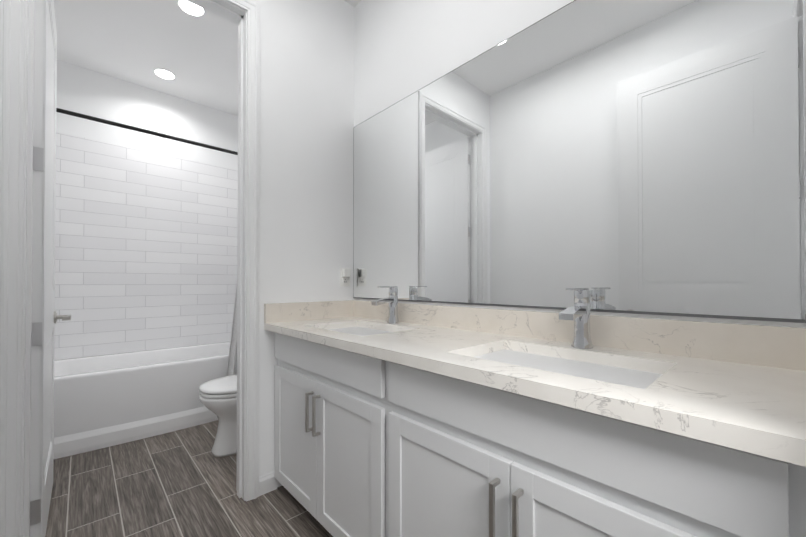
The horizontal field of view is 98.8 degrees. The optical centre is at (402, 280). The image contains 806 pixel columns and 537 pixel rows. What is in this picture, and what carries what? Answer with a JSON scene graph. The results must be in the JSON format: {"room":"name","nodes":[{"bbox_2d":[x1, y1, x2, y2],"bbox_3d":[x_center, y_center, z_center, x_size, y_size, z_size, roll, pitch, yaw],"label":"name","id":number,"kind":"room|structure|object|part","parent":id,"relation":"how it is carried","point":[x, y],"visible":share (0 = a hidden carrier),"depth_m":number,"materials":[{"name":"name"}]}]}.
{"room":"bathroom","nodes":[
{"label":"bathroom","id":0,"kind":"room"},
{"bbox_2d":[56,60,237,359],"bbox_3d":[-2.283,-0.310,3.175,1.545,2.840,0.120,0,-1,-43],"label":"wall","id":1,"kind":"structure","parent":0,"point":[84,91],"depth_m":3.06,"materials":[{"name":"paint"}]},
{"bbox_2d":[54,132,237,359],"bbox_3d":[-2.239,-0.271,3.127,1.545,1.778,0.010,0,-1,-43],"label":"wall tile","id":2,"kind":"structure","parent":1,"relation":"attached to","point":[145,250],"depth_m":3.04,"materials":[{"name":"white tile"}]},
{"bbox_2d":[45,420,332,536],"bbox_3d":[-0.527,1.125,1.274,1.785,0.060,5.280,0,-1,-43],"label":"floor","id":3,"kind":"structure","parent":0,"point":[180,483],"depth_m":1.75,"materials":[{"name":"brown tile"}]},
{"bbox_2d":[54,342,229,458],"bbox_3d":[-1.967,0.863,2.825,1.519,0.490,0.805,0,-1,-43],"label":"bathtub","id":4,"kind":"object","parent":3,"relation":"on","point":[103,401],"visible":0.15,"depth_m":2.46,"materials":[{"name":"ceramic"}]},
{"bbox_2d":[199,374,236,456],"bbox_3d":[-1.001,0.706,2.393,0.716,0.796,0.430,0,-1,-43],"label":"toilet","id":5,"kind":"object","parent":3,"relation":"on","point":[218,397],"visible":0.38,"depth_m":2.17,"materials":[{"name":"ceramic"}]},
{"bbox_3d":[-1.034,0.696,2.362,0.626,0.067,0.386,0,-1,-43],"label":"seat","id":6,"kind":"part","parent":5,"relation":"part of","materials":[{"name":"plastic"}]},
{"bbox_2d":[264,318,805,536],"bbox_3d":[0.131,0.673,1.288,0.563,0.846,1.896,0,-1,-43],"label":"bathroom vanity","id":7,"kind":"object","parent":3,"relation":"on","point":[394,417],"depth_m":0.83,"materials":[{"name":"paint"}]},
{"bbox_2d":[264,316,805,466],"bbox_3d":[0.131,0.233,1.291,0.563,0.035,1.896,0,-1,-43],"label":"countertop","id":8,"kind":"structure","parent":7,"relation":"on","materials":[{"name":"stone"}]},
{"bbox_2d":[53,0,360,115],"bbox_3d":[-0.527,-1.795,1.297,1.785,0.100,5.280,0,-1,-43],"label":"ceiling","id":9,"kind":"structure","parent":0,"point":[137,42],"depth_m":2.55,"materials":[{"name":"paint"}]},
{"bbox_2d":[152,68,176,79],"bbox_3d":[-1.995,-1.729,2.894,0.170,0.006,0.170,0,-1,-43],"label":"recessed light","id":10,"kind":"object","parent":9,"relation":"in","point":[165,74],"visible":1,"depth_m":2.89,"materials":[{"name":"paint"}]},
{"bbox_2d":[175,0,206,17],"bbox_3d":[-1.342,-1.734,2.191,0.170,0.006,0.170,0,-1,-43],"label":"recessed light","id":11,"kind":"object","parent":9,"relation":"in","point":[189,8],"visible":0.88,"depth_m":2.21,"materials":[{"name":"paint"}]},
{"bbox_2d":[253,0,353,486],"bbox_3d":[-0.584,-0.319,2.011,0.640,2.840,0.120,0,-1,-43],"label":"wall","id":12,"kind":"structure","parent":0,"point":[306,141],"depth_m":1.95,"materials":[{"name":"paint"}]},
{"bbox_2d":[30,0,70,536],"bbox_3d":[-1.659,-0.129,1.599,0.172,2.430,0.748,0,-1,-43],"label":"door","id":13,"kind":"structure","parent":12,"relation":"in","point":[45,316],"depth_m":1.34,"materials":[{"name":"paint"}]},
{"bbox_3d":[-1.837,0.194,1.788,0.172,0.064,0.150,0,-1,-43],"label":"lever","id":14,"kind":"part","parent":13,"relation":"part of","materials":[{"name":"silver metal"}]},
{"bbox_2d":[0,0,260,536],"bbox_3d":[-1.099,-0.165,1.516,0.885,2.524,0.140,0,-1,-43],"label":"door frame","id":15,"kind":"structure","parent":12,"relation":"attached to","point":[12,59],"depth_m":1.25,"materials":[{"name":"paint"}]},
{"bbox_2d":[259,472,276,495],"bbox_3d":[-0.703,1.054,1.799,0.094,0.090,0.012,0,-1,-43],"label":"baseboard","id":16,"kind":"structure","parent":12,"relation":"attached to","point":[267,483],"depth_m":1.79,"materials":[{"name":"paint"}]},
{"bbox_2d":[340,268,350,285],"bbox_3d":[-0.349,-0.023,2.122,0.070,0.115,0.032,0,-1,-43],"label":"electrical outlet","id":17,"kind":"object","parent":12,"relation":"attached to","point":[345,274],"visible":1,"depth_m":2.12,"materials":[{"name":"plastic"}]},
{"bbox_2d":[354,0,805,327],"bbox_3d":[0.083,-0.320,1.852,0.120,2.840,5.280,0,-1,-43],"label":"wall","id":18,"kind":"structure","parent":0,"point":[403,49],"depth_m":1.74,"materials":[{"name":"paint"}]},
{"bbox_2d":[353,0,805,322],"bbox_3d":[0.334,-0.435,1.487,0.008,1.080,1.895,0,-1,-43],"label":"mirror","id":19,"kind":"object","parent":18,"relation":"attached to","point":[648,157],"visible":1,"depth_m":1.13,"materials":[{"name":"clear glass"}]},
{"bbox_3d":[-2.519,-0.032,2.298,0.010,2.270,0.820,0,-1,-43],"label":"wall tile","id":20,"kind":"structure","parent":0,"visible":0},
{"bbox_2d":[56,108,237,154],"bbox_3d":[-1.681,-1.045,2.532,1.541,0.056,0.056,0,-1,-43],"label":"shower curtain rod","id":21,"kind":"object","parent":20,"relation":"attached to","point":[79,115],"visible":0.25,"depth_m":2.39,"materials":[{"name":"black metal"}]},
{"bbox_2d":[226,285,236,375],"bbox_3d":[-1.282,-0.005,2.894,0.421,2.107,0.063,0,-1,-43],"label":"shower curtain","id":22,"kind":"object","parent":21,"relation":"hanging from","point":[232,365],"visible":0.04,"depth_m":2.80,"materials":[{"name":"fabric"}]}
]}

